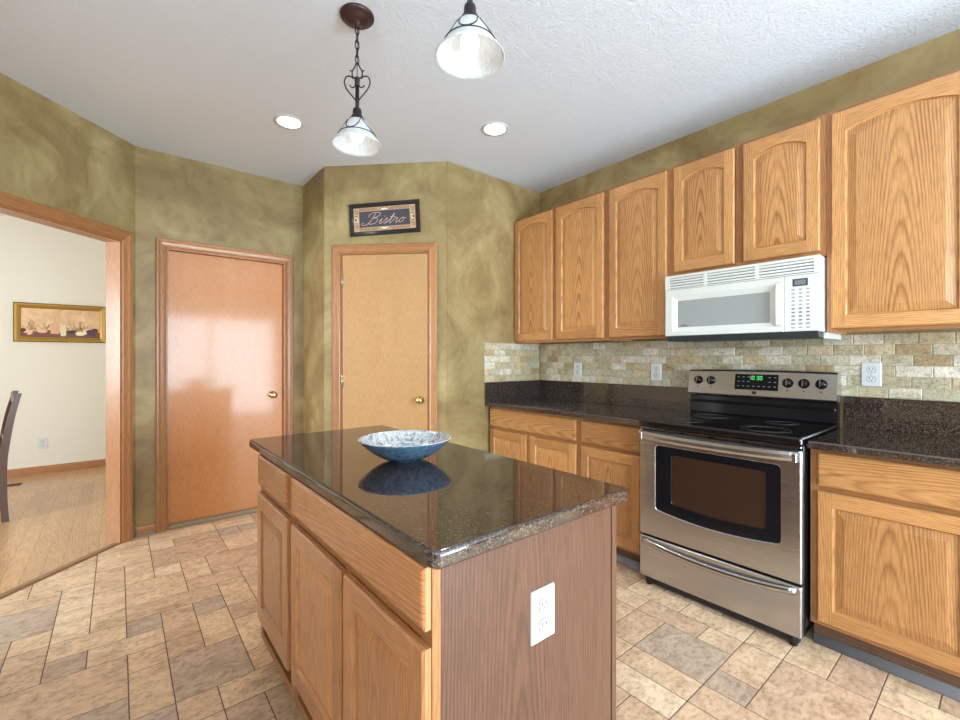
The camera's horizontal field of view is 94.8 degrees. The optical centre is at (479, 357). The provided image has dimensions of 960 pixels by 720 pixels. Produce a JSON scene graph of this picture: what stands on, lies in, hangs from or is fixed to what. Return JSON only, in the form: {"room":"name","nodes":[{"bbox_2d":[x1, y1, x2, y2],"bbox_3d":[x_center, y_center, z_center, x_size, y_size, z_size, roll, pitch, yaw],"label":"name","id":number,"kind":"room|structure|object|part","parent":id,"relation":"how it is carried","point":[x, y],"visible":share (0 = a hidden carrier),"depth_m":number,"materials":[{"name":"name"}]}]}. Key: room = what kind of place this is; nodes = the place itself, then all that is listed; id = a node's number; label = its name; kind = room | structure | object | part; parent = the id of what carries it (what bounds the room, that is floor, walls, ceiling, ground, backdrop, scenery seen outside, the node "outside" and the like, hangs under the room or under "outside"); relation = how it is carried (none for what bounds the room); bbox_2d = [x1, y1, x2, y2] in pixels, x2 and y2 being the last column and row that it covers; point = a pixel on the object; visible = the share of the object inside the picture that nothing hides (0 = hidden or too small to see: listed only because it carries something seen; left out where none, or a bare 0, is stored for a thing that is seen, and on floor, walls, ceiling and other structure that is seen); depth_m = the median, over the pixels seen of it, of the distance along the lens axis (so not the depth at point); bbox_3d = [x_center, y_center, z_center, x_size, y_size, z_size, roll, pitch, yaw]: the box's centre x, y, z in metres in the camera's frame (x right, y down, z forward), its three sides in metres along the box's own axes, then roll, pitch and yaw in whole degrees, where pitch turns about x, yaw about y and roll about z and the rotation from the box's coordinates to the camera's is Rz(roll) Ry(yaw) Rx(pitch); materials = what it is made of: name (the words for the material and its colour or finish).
{"room":"kitchen","nodes":[
{"label":"kitchen","id":0,"kind":"room"},
{"bbox_2d":[0,215,105,469],"bbox_3d":[-5.810,-0.113,4.026,4.120,2.755,0.115,0,0,-39],"label":"wall","id":1,"kind":"structure","parent":0,"point":[62,385],"depth_m":4.85,"materials":[{"name":"beige paint"}]},
{"bbox_2d":[38,437,47,448],"bbox_3d":[-4.759,0.935,4.807,0.078,0.120,0.010,0,0,-39],"label":"electrical outlet","id":2,"kind":"object","parent":1,"relation":"attached to","point":[42,442],"visible":1,"depth_m":4.80,"materials":[{"name":"white plastic"}]},
{"bbox_2d":[7,459,105,477],"bbox_3d":[-5.766,1.222,3.980,4.090,0.085,0.012,0,0,-39],"label":"baseboard","id":3,"kind":"structure","parent":1,"relation":"attached to","point":[28,471],"depth_m":4.87,"materials":[{"name":"brown wood"}]},
{"bbox_2d":[13,302,105,342],"bbox_3d":[-4.637,-0.378,4.895,0.746,0.418,0.028,0,0,-39],"label":"painting","id":4,"kind":"object","parent":1,"relation":"attached to","point":[32,322],"visible":1,"depth_m":4.88,"materials":[{"name":"brown"}]},
{"bbox_2d":[0,73,134,537],"bbox_3d":[-2.612,-0.113,1.782,0.105,2.755,2.680,0,0,6],"label":"wall","id":5,"kind":"structure","parent":0,"point":[51,155],"depth_m":2.63,"materials":[{"name":"green paint"}]},
{"bbox_2d":[0,543,119,599],"bbox_3d":[-2.546,1.260,2.186,0.057,0.009,1.635,0,0,6],"label":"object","id":6,"kind":"structure","parent":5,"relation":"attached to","point":[77,561],"depth_m":2.59,"materials":[{"name":"brown wood"}]},
{"bbox_2d":[0,191,132,543],"bbox_3d":[-2.562,0.199,2.195,0.126,2.132,1.774,0,0,6],"label":"trim opening","id":7,"kind":"structure","parent":5,"relation":"attached to","point":[119,242],"depth_m":3.00,"materials":[{"name":"brown wood"}]},
{"bbox_2d":[135,146,302,536],"bbox_3d":[-1.361,-0.113,4.060,2.855,2.755,0.115,0,0,-39],"label":"wall","id":8,"kind":"structure","parent":0,"point":[177,198],"depth_m":3.30,"materials":[{"name":"green paint"}]},
{"bbox_2d":[136,523,155,537],"bbox_3d":[-2.374,1.228,3.139,0.109,0.075,0.024,0,0,-39],"label":"baseboard","id":9,"kind":"structure","parent":8,"relation":"attached to","point":[147,529],"depth_m":3.14,"materials":[{"name":"brown wood"}]},
{"bbox_2d":[168,507,257,529],"bbox_3d":[-2.009,1.250,3.531,0.802,0.030,0.106,0,0,-39],"label":"sill","id":10,"kind":"structure","parent":8,"relation":"attached to","point":[251,510],"depth_m":3.41,"materials":[{"name":"brown"}]},
{"bbox_2d":[156,237,292,533],"bbox_3d":[-2.002,0.200,3.522,0.950,2.130,0.135,0,0,-39],"label":"trim","id":11,"kind":"structure","parent":8,"relation":"attached to","point":[163,245],"depth_m":3.22,"materials":[{"name":"brown wood"}]},
{"bbox_2d":[168,251,281,523],"bbox_3d":[-1.988,0.222,3.504,0.802,2.026,0.100,0,0,-39],"label":"door","id":12,"kind":"structure","parent":8,"relation":"in","point":[225,314],"depth_m":3.47,"materials":[{"name":"brown wood"}]},
{"bbox_3d":[-1.727,0.313,3.696,0.060,0.060,0.065,0,0,-39],"label":"knob","id":13,"kind":"part","parent":12,"relation":"part of","materials":[{"name":"gold metal"}]},
{"bbox_2d":[303,167,323,432],"bbox_3d":[-1.333,-0.113,3.679,0.115,2.755,0.510,0,0,-39],"label":"wall","id":14,"kind":"structure","parent":0,"point":[313,190],"depth_m":3.63,"materials":[{"name":"green paint"}]},
{"bbox_2d":[324,161,446,433],"bbox_3d":[-0.727,-0.113,3.455,0.969,2.755,0.115,0,0,6],"label":"wall","id":15,"kind":"structure","parent":0,"point":[426,182],"depth_m":3.39,"materials":[{"name":"green paint"}]},
{"bbox_2d":[341,253,427,429],"bbox_3d":[-0.740,0.228,3.386,0.682,2.045,0.100,0,0,6],"label":"door","id":16,"kind":"structure","parent":15,"relation":"in","point":[384,378],"depth_m":3.40,"materials":[{"name":"brown wood"}]},
{"bbox_3d":[-0.458,0.325,3.340,0.060,0.060,0.065,0,0,6],"label":"knob","id":17,"kind":"part","parent":16,"relation":"part of","materials":[{"name":"gold metal"}]},
{"bbox_2d":[332,243,436,430],"bbox_3d":[-0.731,0.198,3.446,0.824,2.135,0.135,0,0,6],"label":"trim","id":18,"kind":"structure","parent":15,"relation":"attached to","point":[338,251],"depth_m":3.39,"materials":[{"name":"brown wood"}]},
{"bbox_2d":[349,199,420,236],"bbox_3d":[-0.733,-1.069,3.385,0.564,0.273,0.024,0,0,6],"label":"sign","id":19,"kind":"object","parent":15,"relation":"attached to","point":[400,216],"visible":1,"depth_m":3.38,"materials":[{"name":"black"}]},
{"bbox_3d":[-0.732,-1.069,3.390,0.487,0.182,0.005,-3,0,6],"label":"border panel","id":20,"kind":"part","parent":19,"relation":"part of","materials":[{"name":"brown"}]},
{"bbox_2d":[0,0,959,215],"bbox_3d":[-1.782,-1.520,1.384,7.400,0.060,9.600,0,0,-39],"label":"ceiling","id":21,"kind":"structure","parent":0,"point":[580,88],"depth_m":2.26,"materials":[{"name":"white paint"}]},
{"bbox_2d":[273,114,303,129],"bbox_3d":[-1.208,-1.486,2.793,0.180,0.006,0.180,0,0,-39],"label":"recessed light","id":22,"kind":"object","parent":21,"relation":"in","point":[290,122],"visible":1,"depth_m":2.79,"materials":[{"name":"white plastic"}]},
{"bbox_2d":[331,2,381,156],"bbox_3d":[-0.535,-1.206,1.924,0.214,0.568,0.214,0,0,-39],"label":"pendant light","id":23,"kind":"object","parent":21,"relation":"hanging from","point":[355,137],"visible":1,"depth_m":1.92,"materials":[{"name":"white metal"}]},
{"bbox_3d":[-0.535,-0.978,1.924,0.214,0.114,0.214,0,0,-39],"label":"lamp shade","id":24,"kind":"part","parent":23,"relation":"part of","materials":[{"name":"white glass"}]},
{"bbox_3d":[-0.535,-1.134,1.924,0.018,0.109,0.007,0,0,-3],"label":"stem","id":25,"kind":"part","parent":23,"relation":"part of","materials":[{"name":"grey metal"}]},
{"bbox_3d":[-0.535,-0.982,1.924,0.058,0.090,0.058,0,0,-39],"label":"bulb","id":26,"kind":"part","parent":23,"relation":"part of","materials":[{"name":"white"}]},
{"bbox_2d":[435,0,504,79],"bbox_3d":[-0.031,-1.206,1.359,0.214,0.568,0.214,0,0,-39],"label":"pendant light","id":27,"kind":"object","parent":21,"relation":"hanging from","point":[469,50],"visible":1,"depth_m":1.39,"materials":[{"name":"white glass"}]},
{"bbox_3d":[-0.031,-0.982,1.359,0.058,0.090,0.058,0,0,-39],"label":"bulb","id":28,"kind":"part","parent":27,"relation":"part of","materials":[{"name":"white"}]},
{"bbox_2d":[481,122,508,135],"bbox_3d":[0.098,-1.486,2.879,0.180,0.006,0.180,0,0,-39],"label":"recessed light","id":29,"kind":"object","parent":21,"relation":"in","point":[491,128],"visible":1,"depth_m":2.87,"materials":[{"name":"white plastic"}]},
{"bbox_2d":[0,466,959,719],"bbox_3d":[-1.782,1.266,1.345,6.950,0.002,9.140,0,0,-39],"label":"floor","id":30,"kind":"structure","parent":0,"point":[166,625],"depth_m":1.94,"materials":[{"name":"beige tile"}]},
{"bbox_2d":[0,391,21,522],"bbox_3d":[-3.920,0.772,3.405,0.440,0.985,0.519,0,0,41],"label":"dining chair","id":31,"kind":"object","parent":30,"relation":"on","point":[10,413],"visible":1,"depth_m":3.39,"materials":[{"name":"brown wood"}]},
{"bbox_3d":[-3.789,0.477,3.555,0.361,0.375,0.078,0,0,41],"label":"backrest","id":32,"kind":"part","parent":31,"relation":"part of","materials":[{"name":"brown wood"}]},
{"bbox_3d":[-3.941,0.772,3.684,0.038,0.985,0.125,0,0,41],"label":"leg","id":33,"kind":"part","parent":31,"relation":"part of","materials":[{"name":"brown wood"}]},
{"bbox_2d":[7,483,21,486],"bbox_3d":[-4.703,1.262,4.316,0.310,0.005,0.110,0,0,-39],"label":"floor vent","id":34,"kind":"object","parent":30,"relation":"in","point":[14,484],"visible":0.66,"depth_m":4.38,"materials":[{"name":"brown"}]},
{"bbox_2d":[258,454,294,700],"bbox_3d":[-0.541,0.829,1.843,0.622,0.872,0.448,0,0,-39],"label":"base cabinet","id":35,"kind":"object","parent":30,"relation":"on","point":[276,518],"visible":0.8,"depth_m":1.60,"materials":[{"name":"brown wood"}]},
{"bbox_3d":[-0.776,0.455,1.654,0.019,0.120,0.390,0,0,-39],"label":"drawer","id":36,"kind":"part","parent":35,"relation":"part of","materials":[{"name":"brown wood"}]},
{"bbox_3d":[-0.773,0.804,1.651,0.019,0.511,0.407,0,0,-39],"label":"door","id":37,"kind":"part","parent":35,"relation":"part of","materials":[{"name":"brown wood"}]},
{"bbox_2d":[291,477,615,719],"bbox_3d":[-0.131,0.829,1.343,0.622,0.872,0.841,0,0,-39],"label":"base cabinet","id":38,"kind":"object","parent":30,"relation":"on","point":[378,633],"visible":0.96,"depth_m":1.03,"materials":[{"name":"brown wood"}]},
{"bbox_3d":[-0.485,0.804,1.299,0.019,0.511,0.416,0,0,-39],"label":"door","id":39,"kind":"part","parent":38,"relation":"part of","materials":[{"name":"brown wood"}]},
{"bbox_3d":[-0.358,0.455,1.145,0.019,0.120,0.816,0,0,-39],"label":"drawer","id":40,"kind":"part","parent":38,"relation":"part of","materials":[{"name":"brown wood"}]},
{"bbox_3d":[-0.349,0.774,1.165,0.019,0.762,0.841,0,0,-39],"label":"frame","id":41,"kind":"part","parent":38,"relation":"part of","materials":[{"name":"brown wood"}]},
{"bbox_3d":[-0.220,0.804,0.977,0.019,0.511,0.380,0,0,-39],"label":"door","id":42,"kind":"part","parent":38,"relation":"part of","materials":[{"name":"brown wood"}]},
{"bbox_2d":[249,425,627,569],"bbox_3d":[-0.301,0.374,1.573,0.646,0.034,1.470,0,0,-39],"label":"countertop","id":43,"kind":"structure","parent":38,"relation":"on","point":[452,505],"depth_m":1.18,"materials":[{"name":"brown stone"}]},
{"bbox_2d":[358,430,450,462],"bbox_3d":[-0.262,0.318,1.544,0.321,0.078,0.321,0,0,-39],"label":"bowl","id":44,"kind":"object","parent":43,"relation":"on","point":[398,446],"visible":1,"depth_m":1.57,"materials":[{"name":"blue ceramic"}]},
{"bbox_3d":[0.135,0.829,1.028,0.556,0.872,0.016,0,0,-39],"label":"panel","id":45,"kind":"part","parent":38,"relation":"part of","materials":[{"name":"brown wood"}]},
{"bbox_2d":[530,582,553,645],"bbox_3d":[0.147,0.594,1.022,0.078,0.120,0.010,0,0,-39],"label":"electrical outlet","id":46,"kind":"object","parent":38,"relation":"attached to","point":[542,599],"visible":1,"depth_m":1.02,"materials":[{"name":"white plastic"}]},
{"bbox_2d":[539,616,548,632],"bbox_3d":[0.148,0.618,1.021,0.036,0.030,0.003,0,0,-39],"label":"receptacle","id":47,"kind":"object","parent":46,"relation":"attached to","point":[543,620],"depth_m":1.02,"materials":[{"name":"white plastic"}]},
{"bbox_2d":[539,596,548,611],"bbox_3d":[0.148,0.571,1.021,0.036,0.030,0.003,0,0,-39],"label":"receptacle","id":48,"kind":"object","parent":46,"relation":"attached to","point":[543,600],"depth_m":1.02,"materials":[{"name":"white plastic"}]},
{"bbox_3d":[0.101,0.829,1.534,0.021,0.872,0.841,0,0,-39],"label":"panel","id":49,"kind":"part","parent":38,"relation":"part of","materials":[{"name":"brown wood"}]},
{"bbox_2d":[490,407,579,474],"bbox_3d":[0.592,0.829,3.438,0.614,0.872,0.914,0,0,-39],"label":"base cabinet","id":50,"kind":"object","parent":30,"relation":"on","point":[547,440],"visible":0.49,"depth_m":3.18,"materials":[{"name":"brown wood"}]},
{"bbox_3d":[0.214,0.856,3.429,0.019,0.562,0.413,0,0,-39],"label":"door","id":51,"kind":"part","parent":50,"relation":"part of","materials":[{"name":"brown wood"}]},
{"bbox_3d":[0.359,0.480,3.253,0.019,0.142,0.869,0,0,-39],"label":"drawer","id":52,"kind":"part","parent":50,"relation":"part of","materials":[{"name":"brown wood"}]},
{"bbox_3d":[0.503,0.856,3.077,0.019,0.562,0.415,0,0,-39],"label":"door","id":53,"kind":"part","parent":50,"relation":"part of","materials":[{"name":"brown wood"}]},
{"bbox_2d":[485,380,690,425],"bbox_3d":[0.726,0.297,3.250,0.652,0.188,1.378,0,0,-39],"label":"countertop","id":54,"kind":"structure","parent":50,"relation":"on","point":[614,403],"depth_m":3.32,"materials":[{"name":"brown stone"}]},
{"bbox_2d":[580,418,642,570],"bbox_3d":[1.029,0.829,2.905,0.614,0.872,0.462,0,0,-39],"label":"base cabinet","id":55,"kind":"object","parent":30,"relation":"on","point":[609,451],"visible":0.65,"depth_m":2.66,"materials":[{"name":"brown wood"}]},
{"bbox_3d":[0.796,0.480,2.719,0.019,0.142,0.424,0,0,-39],"label":"drawer","id":56,"kind":"part","parent":55,"relation":"part of","materials":[{"name":"brown wood"}]},
{"bbox_3d":[0.796,0.856,2.719,0.019,0.562,0.424,0,0,-39],"label":"door","id":57,"kind":"part","parent":55,"relation":"part of","materials":[{"name":"brown wood"}]},
{"bbox_2d":[639,369,840,645],"bbox_3d":[1.382,0.667,2.389,0.709,1.196,0.770,0,0,-39],"label":"electric range","id":58,"kind":"object","parent":30,"relation":"on","point":[725,481],"visible":0.99,"depth_m":2.20,"materials":[{"name":"silver metal"}]},
{"bbox_3d":[1.382,0.141,2.802,0.033,0.052,0.052,0,0,-39],"label":"control knob","id":59,"kind":"part","parent":58,"relation":"part of","materials":[{"name":"black plastic"}]},
{"bbox_3d":[1.431,0.141,2.742,0.033,0.052,0.052,0,0,-39],"label":"control knob","id":60,"kind":"part","parent":58,"relation":"part of","materials":[{"name":"black plastic"}]},
{"bbox_3d":[1.129,1.025,2.181,0.028,0.060,0.722,0,0,-39],"label":"drawer handle","id":61,"kind":"part","parent":58,"relation":"part of","materials":[{"name":"silver metal"}]},
{"bbox_3d":[1.123,0.431,2.176,0.038,0.053,0.746,0,0,-39],"label":"door handle","id":62,"kind":"part","parent":58,"relation":"part of","materials":[{"name":"silver metal"}]},
{"bbox_3d":[1.153,0.390,2.201,0.027,0.009,0.758,0,0,-39],"label":"trim","id":63,"kind":"part","parent":58,"relation":"part of","materials":[{"name":"silver metal"}]},
{"bbox_3d":[1.150,1.103,2.198,0.030,0.224,0.762,0,0,-39],"label":"storage drawer","id":64,"kind":"part","parent":58,"relation":"part of","materials":[{"name":"silver metal"}]},
{"bbox_3d":[1.150,0.692,2.198,0.030,0.578,0.762,0,0,-39],"label":"oven door","id":65,"kind":"part","parent":58,"relation":"part of","materials":[{"name":"silver metal"}]},
{"bbox_2d":[639,411,838,445],"bbox_3d":[1.368,0.363,2.377,0.606,0.033,0.770,0,0,-39],"label":"cooktop","id":66,"kind":"object","parent":58,"relation":"in","point":[762,429],"depth_m":2.27,"materials":[{"name":"black glass"}]},
{"bbox_3d":[1.619,0.150,2.583,0.095,0.163,0.762,0,0,-39],"label":"control panel","id":67,"kind":"part","parent":58,"relation":"part of","materials":[{"name":"silver metal"}]},
{"bbox_3d":[1.689,0.141,2.427,0.033,0.052,0.052,0,0,-39],"label":"control knob","id":68,"kind":"part","parent":58,"relation":"part of","materials":[{"name":"black plastic"}]},
{"bbox_3d":[1.736,0.141,2.370,0.033,0.052,0.052,0,0,-39],"label":"control knob","id":69,"kind":"part","parent":58,"relation":"part of","materials":[{"name":"black plastic"}]},
{"bbox_3d":[1.784,0.141,2.311,0.033,0.052,0.052,0,0,-39],"label":"control knob","id":70,"kind":"part","parent":58,"relation":"part of","materials":[{"name":"black plastic"}]},
{"bbox_2d":[811,449,959,701],"bbox_3d":[2.009,0.829,1.710,0.614,0.872,1.060,0,0,-39],"label":"base cabinet","id":71,"kind":"object","parent":30,"relation":"on","point":[885,533],"visible":0.98,"depth_m":1.73,"materials":[{"name":"brown wood"}]},
{"bbox_2d":[807,396,959,467],"bbox_3d":[1.998,0.297,1.698,0.652,0.188,1.063,0,0,-39],"label":"countertop","id":72,"kind":"structure","parent":71,"relation":"on","point":[918,431],"depth_m":2.02,"materials":[{"name":"brown stone"}]},
{"bbox_3d":[1.611,0.480,1.725,0.019,0.142,0.477,0,0,-39],"label":"drawer","id":73,"kind":"part","parent":71,"relation":"part of","materials":[{"name":"brown wood"}]},
{"bbox_3d":[1.611,0.856,1.725,0.019,0.562,0.477,0,0,-39],"label":"door","id":74,"kind":"part","parent":71,"relation":"part of","materials":[{"name":"brown wood"}]},
{"bbox_2d":[447,161,539,451],"bbox_3d":[0.110,-0.113,3.714,1.020,2.755,0.115,0,0,-39],"label":"wall","id":75,"kind":"structure","parent":0,"point":[483,210],"depth_m":3.53,"materials":[{"name":"green paint"}]},
{"bbox_2d":[484,343,538,381],"bbox_3d":[0.285,0.041,3.776,0.648,0.320,0.009,0,0,-39],"label":"tile backsplash","id":76,"kind":"structure","parent":75,"relation":"attached to","point":[503,362],"depth_m":3.75,"materials":[{"name":"tile"}]},
{"bbox_2d":[485,380,539,401],"bbox_3d":[0.295,0.281,3.776,0.651,0.156,0.020,0,0,-39],"label":"backsplash","id":77,"kind":"structure","parent":75,"relation":"attached to","point":[510,390],"depth_m":3.74,"materials":[{"name":"brown stone"}]},
{"bbox_2d":[540,29,959,427],"bbox_3d":[1.799,-0.113,2.549,0.115,2.755,6.460,0,0,-39],"label":"wall","id":78,"kind":"structure","parent":0,"point":[940,55],"depth_m":2.52,"materials":[{"name":"green paint"}]},
{"bbox_2d":[515,190,610,343],"bbox_3d":[0.706,-0.646,3.530,0.326,1.052,0.918,0,0,-39],"label":"upper cabinet","id":79,"kind":"object","parent":78,"relation":"attached to","point":[561,251],"visible":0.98,"depth_m":3.37,"materials":[{"name":"brown wood"}]},
{"bbox_3d":[0.434,-0.646,3.618,0.019,1.019,0.425,0,0,-39],"label":"door","id":80,"kind":"part","parent":79,"relation":"part of","materials":[{"name":"brown wood"}]},
{"bbox_3d":[0.730,-0.646,3.258,0.019,1.019,0.429,0,0,-39],"label":"door","id":81,"kind":"part","parent":79,"relation":"part of","materials":[{"name":"brown wood"}]},
{"bbox_2d":[540,380,690,410],"bbox_3d":[0.977,0.281,3.443,0.020,0.156,1.358,0,0,-39],"label":"backsplash","id":82,"kind":"structure","parent":78,"relation":"attached to","point":[659,397],"depth_m":3.33,"materials":[{"name":"brown stone"}]},
{"bbox_2d":[607,168,670,340],"bbox_3d":[1.143,-0.646,2.996,0.326,1.052,0.462,0,0,-39],"label":"upper cabinet","id":83,"kind":"object","parent":78,"relation":"attached to","point":[639,210],"visible":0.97,"depth_m":2.88,"materials":[{"name":"brown wood"}]},
{"bbox_2d":[671,114,826,275],"bbox_3d":[1.536,-0.832,2.518,0.326,0.680,0.773,0,0,-39],"label":"upper cabinet","id":84,"kind":"object","parent":78,"relation":"attached to","point":[762,199],"visible":0.95,"depth_m":2.36,"materials":[{"name":"brown wood"}]},
{"bbox_3d":[1.295,-0.837,2.568,0.019,0.638,0.343,0,0,-39],"label":"door","id":85,"kind":"part","parent":84,"relation":"part of","materials":[{"name":"brown wood"}]},
{"bbox_2d":[665,254,840,341],"bbox_3d":[1.497,-0.290,2.484,0.410,0.394,0.764,0,0,-39],"label":"microwave","id":86,"kind":"object","parent":84,"relation":"attached to","point":[786,299],"visible":1,"depth_m":2.31,"materials":[{"name":"white plastic"},{"name":"white enamelled metal"},{"name":"grey glass"}]},
{"bbox_3d":[1.320,-0.265,2.435,0.020,0.273,0.614,0,0,-39],"label":"door","id":87,"kind":"part","parent":86,"relation":"part of","materials":[{"name":"white"}]},
{"bbox_3d":[1.488,-0.265,2.197,0.031,0.220,0.021,0,0,-39],"label":"door handle","id":88,"kind":"part","parent":86,"relation":"part of","materials":[{"name":"white plastic"}]},
{"bbox_3d":[1.563,-0.265,2.141,0.016,0.273,0.145,0,0,-39],"label":"control panel","id":89,"kind":"part","parent":86,"relation":"part of","materials":[{"name":"white plastic"}]},
{"bbox_3d":[1.540,-0.837,2.270,0.019,0.638,0.339,0,0,-39],"label":"door","id":90,"kind":"part","parent":84,"relation":"part of","materials":[{"name":"brown wood"}]},
{"bbox_2d":[540,331,959,401],"bbox_3d":[1.562,0.041,2.738,0.009,0.320,3.217,0,0,-39],"label":"tile backsplash","id":91,"kind":"structure","parent":78,"relation":"attached to","point":[920,365],"depth_m":2.49,"materials":[{"name":"tile"}]},
{"bbox_2d":[574,362,581,376],"bbox_3d":[0.805,0.101,3.647,0.010,0.120,0.078,0,0,-39],"label":"electrical outlet","id":92,"kind":"object","parent":91,"relation":"attached to","point":[577,365],"visible":1,"depth_m":3.64,"materials":[{"name":"white plastic"}]},
{"bbox_2d":[651,364,660,380],"bbox_3d":[1.241,0.103,3.115,0.010,0.120,0.078,0,0,-39],"label":"electrical outlet","id":93,"kind":"object","parent":91,"relation":"attached to","point":[655,368],"visible":1,"depth_m":3.11,"materials":[{"name":"white plastic"}]},
{"bbox_2d":[861,362,881,386],"bbox_3d":[1.971,0.085,2.224,0.010,0.120,0.078,0,0,-39],"label":"electrical outlet","id":94,"kind":"object","parent":91,"relation":"attached to","point":[871,372],"visible":1,"depth_m":2.22,"materials":[{"name":"white plastic"}]},
{"bbox_2d":[867,376,875,381],"bbox_3d":[1.970,0.108,2.223,0.003,0.030,0.036,0,0,-39],"label":"receptacle","id":95,"kind":"object","parent":94,"relation":"attached to","point":[869,378],"depth_m":2.22,"materials":[{"name":"white plastic"}]},
{"bbox_2d":[867,367,875,372],"bbox_3d":[1.970,0.061,2.223,0.003,0.030,0.036,0,0,-39],"label":"receptacle","id":96,"kind":"object","parent":94,"relation":"attached to","point":[869,369],"depth_m":2.22,"materials":[{"name":"white plastic"}]},
{"bbox_2d":[827,69,959,334],"bbox_3d":[2.120,-0.646,1.805,0.326,1.052,1.068,0,0,-39],"label":"upper cabinet","id":97,"kind":"object","parent":78,"relation":"attached to","point":[893,158],"visible":1,"depth_m":1.92,"materials":[{"name":"brown wood"}]},
{"bbox_2d":[844,396,959,436],"bbox_3d":[2.242,0.281,1.899,0.020,0.156,1.063,0,0,-39],"label":"backsplash","id":98,"kind":"structure","parent":78,"relation":"attached to","point":[942,418],"depth_m":2.13,"materials":[{"name":"brown stone"}]}
]}

